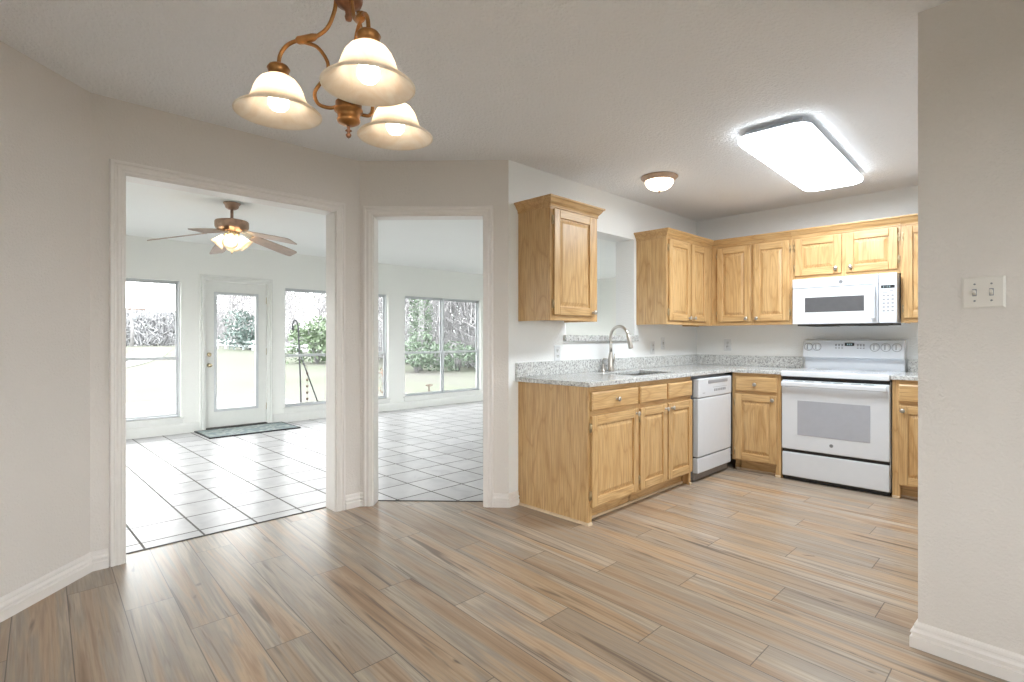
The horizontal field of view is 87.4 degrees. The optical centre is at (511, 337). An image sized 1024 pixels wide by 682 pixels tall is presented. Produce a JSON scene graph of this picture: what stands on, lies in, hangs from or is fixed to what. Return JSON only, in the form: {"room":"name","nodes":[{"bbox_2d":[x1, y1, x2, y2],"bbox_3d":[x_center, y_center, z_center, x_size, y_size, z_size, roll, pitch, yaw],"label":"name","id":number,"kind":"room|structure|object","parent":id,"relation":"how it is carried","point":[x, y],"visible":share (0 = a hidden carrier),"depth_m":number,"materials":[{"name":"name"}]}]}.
{"room":"kitchen dining area","nodes":[
{"label":"kitchen dining area","id":0,"kind":"room"},
{"bbox_2d":[0,41,89,596],"bbox_3d":[-2.227,-0.001,1.259,0.140,2.580,2.950,0,0,0],"label":"wall","id":1,"kind":"structure","parent":0,"point":[45,115],"depth_m":2.45,"materials":[{"name":"beige paint"}]},
{"bbox_2d":[0,548,108,622],"bbox_3d":[-2.147,1.141,1.300,0.064,0.096,2.973,0,0,1],"label":"baseboard","id":2,"kind":"structure","parent":1,"relation":"attached to","point":[14,602],"depth_m":2.49,"materials":[{"name":"wood"}]},
{"bbox_2d":[90,93,359,553],"bbox_3d":[-1.666,-0.001,3.304,1.670,2.580,0.130,0,0,-45],"label":"wall","id":3,"kind":"structure","parent":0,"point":[120,130],"depth_m":3.01,"materials":[{"name":"beige paint"}]},
{"bbox_2d":[109,159,344,566],"bbox_3d":[-1.665,0.129,3.291,1.317,2.120,0.151,0,0,-45],"label":"door frame","id":4,"kind":"structure","parent":3,"relation":"attached to","point":[120,172],"depth_m":3.00,"materials":[{"name":"wood"}]},
{"bbox_2d":[126,235,482,428],"bbox_3d":[-2.384,-0.011,8.470,10.000,2.600,0.150,0,0,-45],"label":"wall","id":5,"kind":"structure","parent":0,"point":[161,259],"depth_m":7.45,"materials":[{"name":"paint"}]},
{"bbox_2d":[126,278,183,427],"bbox_3d":[-4.747,0.176,6.102,1.750,1.765,0.160,0,0,-45],"label":"window","id":6,"kind":"structure","parent":5,"relation":"in","point":[165,419],"depth_m":6.62,"materials":[{"name":"white plastic"}]},
{"bbox_2d":[126,422,199,439],"bbox_3d":[-4.812,1.125,5.950,2.403,0.127,0.014,0,0,-45],"label":"baseboard","id":7,"kind":"structure","parent":5,"relation":"attached to","point":[171,429],"depth_m":6.50,"materials":[{"name":"paint"}]},
{"bbox_2d":[199,274,272,429],"bbox_3d":[-3.676,0.190,7.156,0.904,1.999,0.140,0,0,-45],"label":"door frame","id":8,"kind":"structure","parent":5,"relation":"attached to","point":[203,278],"depth_m":7.03,"materials":[{"name":"paint"}]},
{"bbox_2d":[206,281,266,429],"bbox_3d":[-3.667,0.229,7.154,0.768,1.921,0.156,0,0,-45],"label":"door","id":9,"kind":"structure","parent":5,"relation":"in","point":[216,418],"depth_m":7.08,"materials":[{"name":"paint"}]},
{"bbox_2d":[283,288,390,412],"bbox_3d":[-2.640,0.176,8.189,1.730,1.765,0.160,0,0,-45],"label":"window","id":10,"kind":"structure","parent":5,"relation":"in","point":[320,405],"depth_m":8.01,"materials":[{"name":"white plastic"}]},
{"bbox_2d":[273,394,482,421],"bbox_3d":[-1.150,1.125,9.577,6.089,0.127,0.014,0,0,-45],"label":"baseboard","id":11,"kind":"structure","parent":5,"relation":"attached to","point":[314,414],"depth_m":8.84,"materials":[{"name":"paint"}]},
{"bbox_2d":[403,296,482,400],"bbox_3d":[-1.221,0.176,9.593,1.752,1.765,0.160,0,0,-45],"label":"window","id":12,"kind":"structure","parent":5,"relation":"in","point":[442,393],"depth_m":9.61,"materials":[{"name":"white plastic"}]},
{"bbox_2d":[126,182,615,278],"bbox_3d":[-0.608,-1.286,6.819,10.200,0.170,5.040,0,0,-45],"label":"ceiling","id":13,"kind":"structure","parent":0,"point":[151,211],"depth_m":6.00,"materials":[{"name":"paint"}]},
{"bbox_2d":[147,201,296,255],"bbox_3d":[-2.485,-0.973,4.745,1.226,0.454,1.193,0,0,0],"label":"ceiling fan","id":14,"kind":"object","parent":13,"relation":"hanging from","point":[231,227],"visible":1,"depth_m":4.72,"materials":[{"name":"brown wood"}]},
{"bbox_2d":[360,160,507,492],"bbox_3d":[-0.548,-0.001,3.841,1.054,2.580,0.118,0,0,2],"label":"wall","id":15,"kind":"structure","parent":0,"point":[435,182],"depth_m":3.78,"materials":[{"name":"beige paint"}]},
{"bbox_2d":[345,492,362,509],"bbox_3d":[-1.098,1.141,3.753,0.131,0.096,0.032,0,0,-45],"label":"baseboard","id":16,"kind":"structure","parent":15,"relation":"attached to","point":[354,500],"depth_m":3.75,"materials":[{"name":"wood"}]},
{"bbox_2d":[363,205,492,507],"bbox_3d":[-0.588,0.130,3.833,0.920,2.119,0.139,0,0,2],"label":"door frame","id":17,"kind":"structure","parent":15,"relation":"attached to","point":[371,214],"depth_m":3.78,"materials":[{"name":"wood"}]},
{"bbox_2d":[493,491,519,507],"bbox_3d":[-0.032,1.141,3.774,0.198,0.096,0.059,0,0,-20],"label":"baseboard","id":18,"kind":"object","parent":15,"relation":"attached to","point":[500,500],"visible":1,"depth_m":3.76,"materials":[{"name":"wood"}]},
{"bbox_2d":[0,0,951,220],"bbox_3d":[0.713,-1.311,1.541,8.250,0.120,6.200,0,0,-45],"label":"ceiling","id":19,"kind":"structure","parent":0,"point":[604,95],"depth_m":2.53,"materials":[{"name":"paint"}]},
{"bbox_2d":[232,0,432,150],"bbox_3d":[-0.377,-0.868,1.274,0.495,0.762,0.456,0,0,-31],"label":"chandelier","id":20,"kind":"object","parent":19,"relation":"hanging from","point":[366,73],"visible":1,"depth_m":1.28,"materials":[{"name":"white glass"}]},
{"bbox_2d":[641,171,677,192],"bbox_3d":[1.147,-1.187,4.166,0.282,0.128,0.282,0,0,-45],"label":"dome ceiling light","id":21,"kind":"object","parent":19,"relation":"attached to","point":[663,180],"visible":1,"depth_m":4.09,"materials":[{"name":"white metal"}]},
{"bbox_2d":[738,117,862,190],"bbox_3d":[2.007,-1.210,3.645,0.410,0.082,1.530,0,0,43],"label":"fluorescent ceiling light","id":22,"kind":"object","parent":19,"relation":"attached to","point":[795,149],"visible":1,"depth_m":3.44,"materials":[{"name":"white plastic"}]},
{"bbox_2d":[0,401,1008,681],"bbox_3d":[0.603,1.239,4.317,12.000,0.100,10.300,0,0,-45],"label":"floor","id":23,"kind":"structure","parent":0,"point":[732,574],"depth_m":2.60,"materials":[{"name":"laminate"}]},
{"bbox_2d":[126,507,325,553],"bbox_3d":[-1.720,1.187,3.346,1.197,0.004,0.011,0,0,-45],"label":"threshold strip","id":24,"kind":"object","parent":23,"relation":"on","point":[322,507],"visible":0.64,"depth_m":3.28,"materials":[{"name":"metal"}]},
{"bbox_2d":[194,422,300,438],"bbox_3d":[-3.390,1.181,6.907,1.086,0.014,0.636,0,0,-45],"label":"door mat","id":25,"kind":"object","parent":23,"relation":"on","point":[275,426],"visible":1,"depth_m":6.86,"materials":[{"name":"grey fabric"}]},
{"bbox_2d":[378,500,482,501],"bbox_3d":[-0.586,1.187,3.902,0.796,0.004,0.011,0,0,2],"label":"threshold strip","id":26,"kind":"object","parent":23,"relation":"on","point":[378,500],"visible":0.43,"depth_m":3.90,"materials":[{"name":"wood"}]},
{"bbox_2d":[518,382,640,526],"bbox_3d":[0.484,0.750,3.795,0.590,0.878,0.672,0,0,-45],"label":"base cabinet","id":27,"kind":"object","parent":23,"relation":"on","point":[578,447],"visible":0.9,"depth_m":3.58,"materials":[{"name":"brown wood"}]},
{"bbox_2d":[628,374,691,502],"bbox_3d":[0.974,0.750,4.280,0.793,0.878,0.672,0,0,-45],"label":"base cabinet","id":28,"kind":"object","parent":23,"relation":"on","point":[665,420],"visible":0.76,"depth_m":4.04,"materials":[{"name":"brown wood"}]},
{"bbox_2d":[515,354,802,386],"bbox_3d":[1.386,0.244,4.404,2.764,0.132,1.078,0,0,-45],"label":"countertop","id":29,"kind":"structure","parent":28,"relation":"on","point":[580,373],"depth_m":4.57,"materials":[{"name":"white stone"}]},
{"bbox_2d":[601,358,606,370],"bbox_3d":[0.767,0.224,4.457,0.037,0.111,0.059,0,0,-45],"label":"soap dispenser","id":30,"kind":"object","parent":29,"relation":"on","point":[602,369],"visible":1,"depth_m":4.45,"materials":[{"name":"silver metal"}]},
{"bbox_2d":[607,325,632,370],"bbox_3d":[0.904,0.087,4.436,0.086,0.385,0.244,0,0,-45],"label":"kitchen faucet","id":31,"kind":"object","parent":29,"relation":"on","point":[611,360],"visible":0.99,"depth_m":4.47,"materials":[{"name":"silver metal"}]},
{"bbox_2d":[691,373,730,480],"bbox_3d":[1.533,0.755,4.821,0.634,0.868,0.632,0,0,-45],"label":"dishwasher","id":32,"kind":"object","parent":23,"relation":"on","point":[711,394],"visible":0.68,"depth_m":4.54,"materials":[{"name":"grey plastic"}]},
{"bbox_2d":[732,372,782,477],"bbox_3d":[2.349,0.750,4.902,0.692,0.878,0.415,0,0,-45],"label":"base cabinet","id":33,"kind":"object","parent":23,"relation":"on","point":[756,398],"visible":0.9,"depth_m":4.68,"materials":[{"name":"brown wood"}]},
{"bbox_2d":[781,340,906,495],"bbox_3d":[2.759,0.603,4.466,0.717,1.172,0.760,0,0,-45],"label":"electric range","id":34,"kind":"object","parent":23,"relation":"on","point":[837,408],"visible":0.98,"depth_m":4.28,"materials":[{"name":"white metal"}]},
{"bbox_2d":[781,368,903,380],"bbox_3d":[2.746,0.299,4.454,0.602,0.045,0.760,0,0,-45],"label":"cooktop","id":35,"kind":"object","parent":34,"relation":"in","point":[815,374],"depth_m":4.34,"materials":[{"name":"white metal"}]},
{"bbox_2d":[892,380,917,499],"bbox_3d":[3.255,0.750,3.987,0.692,0.878,0.600,0,0,-45],"label":"base cabinet","id":36,"kind":"object","parent":23,"relation":"on","point":[904,392],"visible":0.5,"depth_m":3.93,"materials":[{"name":"brown wood"}]},
{"bbox_2d":[891,359,917,380],"bbox_3d":[3.269,0.244,3.992,0.668,0.132,0.626,0,0,-45],"label":"countertop","id":37,"kind":"structure","parent":36,"relation":"on","point":[912,374],"depth_m":4.09,"materials":[{"name":"white stone"}]},
{"bbox_2d":[566,277,615,334],"bbox_3d":[2.714,-0.011,10.108,0.150,2.600,5.000,0,0,-45],"label":"wall","id":38,"kind":"structure","parent":0,"point":[606,287],"depth_m":10.88,"materials":[{"name":"paint"}]},
{"bbox_2d":[508,160,696,492],"bbox_3d":[0.973,-0.001,4.894,3.000,2.580,0.200,0,0,-45],"label":"wall","id":39,"kind":"structure","parent":0,"point":[528,341],"depth_m":4.44,"materials":[{"name":"paint"}]},
{"bbox_2d":[554,345,560,360],"bbox_3d":[0.354,0.117,4.135,0.075,0.118,0.008,0,0,-45],"label":"wall outlet","id":40,"kind":"object","parent":39,"relation":"attached to","point":[557,348],"visible":1,"depth_m":4.13,"materials":[{"name":"white plastic"}]},
{"bbox_2d":[514,194,604,322],"bbox_3d":[0.359,-0.538,3.893,0.615,0.838,0.356,0,0,-45],"label":"upper cabinet","id":41,"kind":"object","parent":39,"relation":"attached to","point":[557,235],"visible":1,"depth_m":3.74,"materials":[{"name":"brown wood"}]},
{"bbox_2d":[563,335,638,341],"bbox_3d":[0.712,0.003,4.614,1.043,0.052,0.230,0,0,-45],"label":"granite ledge","id":42,"kind":"object","parent":39,"relation":"attached to","point":[566,338],"visible":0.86,"depth_m":4.45,"materials":[{"name":"grey stone"}]},
{"bbox_2d":[651,341,654,353],"bbox_3d":[1.349,0.094,5.120,0.075,0.118,0.008,0,0,-45],"label":"wall outlet","id":43,"kind":"object","parent":39,"relation":"attached to","point":[652,342],"visible":1,"depth_m":5.12,"materials":[{"name":"white plastic"}]},
{"bbox_2d":[515,354,802,376],"bbox_3d":[1.377,0.229,4.414,2.762,0.102,1.050,0,0,-45],"label":"backsplash","id":44,"kind":"structure","parent":39,"relation":"attached to","point":[524,369],"depth_m":5.01,"materials":[{"name":"white stone"}]},
{"bbox_2d":[661,337,664,348],"bbox_3d":[1.488,0.054,5.249,0.075,0.118,0.020,0,0,-45],"label":"light switch","id":45,"kind":"object","parent":39,"relation":"attached to","point":[662,338],"visible":1,"depth_m":5.24,"materials":[{"name":"white plastic"}]},
{"bbox_2d":[634,227,713,325],"bbox_3d":[1.568,-0.538,5.090,0.928,0.838,0.356,0,0,-45],"label":"upper cabinet","id":46,"kind":"object","parent":39,"relation":"attached to","point":[674,267],"visible":1,"depth_m":4.86,"materials":[{"name":"brown wood"}]},
{"bbox_2d":[697,185,917,453],"bbox_3d":[3.731,-0.001,4.107,0.150,2.580,5.200,0,0,-45],"label":"wall","id":47,"kind":"structure","parent":0,"point":[747,340],"depth_m":5.06,"materials":[{"name":"paint"}]},
{"bbox_2d":[724,339,730,350],"bbox_3d":[2.222,0.074,5.518,0.008,0.118,0.075,0,0,-45],"label":"wall outlet","id":48,"kind":"object","parent":47,"relation":"attached to","point":[727,342],"visible":1,"depth_m":5.51,"materials":[{"name":"white plastic"}]},
{"bbox_2d":[691,230,797,326],"bbox_3d":[2.235,-0.538,5.256,0.356,0.838,1.042,0,0,-45],"label":"upper cabinet","id":49,"kind":"object","parent":47,"relation":"attached to","point":[752,276],"visible":0.85,"depth_m":5.02,"materials":[{"name":"brown wood"}]},
{"bbox_2d":[791,216,900,279],"bbox_3d":[2.882,-0.735,4.603,0.356,0.444,0.794,0,0,-45],"label":"upper cabinet","id":50,"kind":"object","parent":47,"relation":"attached to","point":[873,246],"visible":0.8,"depth_m":4.47,"materials":[{"name":"brown wood"}]},
{"bbox_2d":[793,273,903,326],"bbox_3d":[2.860,-0.304,4.566,0.438,0.411,0.756,0,0,-45],"label":"microwave oven","id":51,"kind":"object","parent":50,"relation":"attached to","point":[870,299],"visible":1,"depth_m":4.41,"materials":[{"name":"white plastic"}]},
{"bbox_2d":[882,290,893,311],"bbox_3d":[2.957,-0.291,4.211,0.002,0.168,0.074,0,0,-45],"label":"keypad","id":52,"kind":"object","parent":51,"relation":"attached to","point":[887,295],"depth_m":4.21,"materials":[{"name":"white plastic"}]},
{"bbox_2d":[900,213,917,322],"bbox_3d":[3.328,-0.538,4.153,0.356,0.838,0.472,0,0,-45],"label":"upper cabinet","id":53,"kind":"object","parent":47,"relation":"attached to","point":[909,223],"visible":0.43,"depth_m":4.17,"materials":[{"name":"brown wood"}]},
{"bbox_2d":[908,359,917,371],"bbox_3d":[3.502,0.229,4.218,0.020,0.102,0.620,0,0,-45],"label":"backsplash","id":54,"kind":"structure","parent":47,"relation":"attached to","point":[912,363],"depth_m":4.41,"materials":[{"name":"white stone"}]},
{"bbox_2d":[918,0,1023,655],"bbox_3d":[2.424,-0.001,1.190,0.120,2.580,2.450,0,0,-42],"label":"wall","id":55,"kind":"structure","parent":0,"point":[971,52],"depth_m":1.94,"materials":[{"name":"beige paint"}]},
{"bbox_2d":[909,619,1023,681],"bbox_3d":[2.323,1.141,1.282,0.138,0.096,2.222,0,0,-42],"label":"baseboard","id":56,"kind":"structure","parent":55,"relation":"attached to","point":[1001,663],"depth_m":1.94,"materials":[{"name":"wood"}]},
{"bbox_2d":[962,275,1005,308],"bbox_3d":[1.683,-0.163,1.915,0.020,0.113,0.119,0,0,-42],"label":"light switch","id":57,"kind":"object","parent":55,"relation":"attached to","point":[985,291],"visible":1,"depth_m":1.92,"materials":[{"name":"grey plastic"}]},
{"label":"outside","id":58,"kind":"structure","parent":0,"visible":0},
{"bbox_2d":[126,338,475,402],"bbox_3d":[-36.745,0.661,37.770,230.000,2.083,220.000,0,0,-45],"label":"lawn","id":59,"kind":"structure","parent":58,"point":[154,380],"depth_m":17.33,"materials":[{"name":"green plant"}]},
{"bbox_2d":[126,304,145,346],"bbox_3d":[-35.450,-1.028,50.107,2.200,4.300,0.610,0,0,-45],"label":"pole","id":60,"kind":"object","parent":59,"relation":"on","point":[133,315],"visible":0.9,"depth_m":50.11,"materials":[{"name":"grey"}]},
{"bbox_2d":[126,298,251,345],"bbox_3d":[-46.508,-1.694,46.516,49.804,5.251,5.130,0,0,-45],"label":"thicket","id":61,"kind":"object","parent":59,"relation":"on","point":[148,329],"visible":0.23,"depth_m":55.02,"materials":[{"name":"plant"}]},
{"bbox_2d":[228,295,230,346],"bbox_3d":[-26.640,-2.264,50.590,0.296,6.800,0.296,0,0,-22],"label":"pole","id":62,"kind":"object","parent":59,"relation":"on","point":[229,304],"visible":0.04,"depth_m":50.48,"materials":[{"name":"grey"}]},
{"bbox_2d":[217,295,247,343],"bbox_3d":[-29.017,-3.858,55.406,7.985,9.981,7.485,0,0,14],"label":"bare tree","id":63,"kind":"object","parent":59,"relation":"on","point":[217,295],"visible":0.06,"depth_m":54.92,"materials":[{"name":"grey plant"}]},
{"bbox_2d":[218,309,254,349],"bbox_3d":[-20.065,-0.572,40.002,3.151,3.203,3.427,0,0,-6],"label":"bush","id":64,"kind":"object","parent":59,"relation":"on","point":[242,335],"visible":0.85,"depth_m":39.76,"materials":[{"name":"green plant"}]},
{"bbox_2d":[225,295,251,346],"bbox_3d":[-25.731,-3.853,49.995,6.356,9.960,6.512,0,0,8],"label":"bare tree","id":65,"kind":"object","parent":59,"relation":"on","point":[232,299],"visible":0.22,"depth_m":49.40,"materials":[{"name":"grey plant"}]},
{"bbox_2d":[217,339,316,353],"bbox_3d":[-17.587,0.687,37.882,20.562,1.206,0.143,0,0,42],"label":"fence","id":66,"kind":"object","parent":59,"relation":"on","point":[218,340],"visible":0.2,"depth_m":39.33,"materials":[{"name":"white wood"}]},
{"bbox_2d":[285,291,307,309],"bbox_3d":[-18.044,-5.607,45.972,8.116,13.547,6.779,0,0,-43],"label":"bare tree","id":67,"kind":"object","parent":59,"relation":"on","point":[286,291],"visible":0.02,"depth_m":45.72,"materials":[{"name":"grey plant"}]},
{"bbox_2d":[285,316,325,363],"bbox_3d":[-9.588,0.390,26.174,3.287,3.078,3.092,0,0,-45],"label":"bush","id":68,"kind":"object","parent":59,"relation":"on","point":[316,338],"visible":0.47,"depth_m":25.70,"materials":[{"name":"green plant"}]},
{"bbox_2d":[305,292,325,344],"bbox_3d":[-12.677,-3.773,36.583,8.217,10.272,7.703,0,0,-22],"label":"bare tree","id":69,"kind":"object","parent":59,"relation":"on","point":[323,307],"visible":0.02,"depth_m":35.96,"materials":[{"name":"grey plant"}]},
{"bbox_2d":[217,291,475,368],"bbox_3d":[-15.161,-2.868,41.973,9.771,8.439,61.608,0,0,-42],"label":"trees","id":70,"kind":"object","parent":59,"relation":"on","point":[457,326],"visible":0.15,"depth_m":28.34,"materials":[{"name":"green plant"}]},
{"bbox_2d":[378,366,382,393],"bbox_3d":[-2.473,0.844,10.616,0.416,0.905,0.457,0,0,-7],"label":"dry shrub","id":71,"kind":"object","parent":59,"relation":"on","point":[381,373],"visible":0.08,"depth_m":10.57,"materials":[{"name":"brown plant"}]},
{"bbox_2d":[408,299,434,370],"bbox_3d":[-3.282,-1.282,21.502,1.845,5.616,1.089,0,0,8],"label":"tree","id":72,"kind":"object","parent":59,"relation":"on","point":[423,307],"visible":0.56,"depth_m":21.41,"materials":[{"name":"grey plant"}]},
{"bbox_2d":[405,331,448,372],"bbox_3d":[-3.583,0.588,20.490,2.439,1.684,2.107,0,0,-3],"label":"bush","id":73,"kind":"object","parent":59,"relation":"on","point":[419,359],"visible":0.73,"depth_m":20.24,"materials":[{"name":"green plant"}]},
{"bbox_2d":[426,340,475,370],"bbox_3d":[-2.179,0.785,21.517,2.270,1.371,2.880,0,0,-45],"label":"bush","id":74,"kind":"object","parent":59,"relation":"on","point":[455,362],"visible":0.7,"depth_m":21.12,"materials":[{"name":"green plant"}]},
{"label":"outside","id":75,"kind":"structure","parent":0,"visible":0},
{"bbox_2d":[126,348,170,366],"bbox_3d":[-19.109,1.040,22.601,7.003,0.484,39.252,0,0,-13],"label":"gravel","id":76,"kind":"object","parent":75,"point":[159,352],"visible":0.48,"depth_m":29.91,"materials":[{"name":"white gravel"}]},
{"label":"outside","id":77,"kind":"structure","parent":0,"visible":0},
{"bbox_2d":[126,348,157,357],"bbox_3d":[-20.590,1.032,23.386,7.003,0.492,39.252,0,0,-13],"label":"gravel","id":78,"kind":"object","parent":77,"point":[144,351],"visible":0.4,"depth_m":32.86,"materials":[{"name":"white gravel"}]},
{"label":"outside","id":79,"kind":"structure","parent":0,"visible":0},
{"bbox_2d":[126,394,299,417],"bbox_3d":[-6.906,1.321,7.707,8.100,0.055,5.115,0,0,-45],"label":"patio","id":80,"kind":"structure","parent":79,"point":[139,409],"depth_m":10.25,"materials":[{"name":"concrete"}]},
{"bbox_2d":[292,320,317,402],"bbox_3d":[-3.383,0.500,8.884,0.528,1.596,0.036,0,0,-45],"label":"hook","id":81,"kind":"object","parent":80,"relation":"on","point":[293,320],"visible":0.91,"depth_m":8.79,"materials":[{"name":"metal"}]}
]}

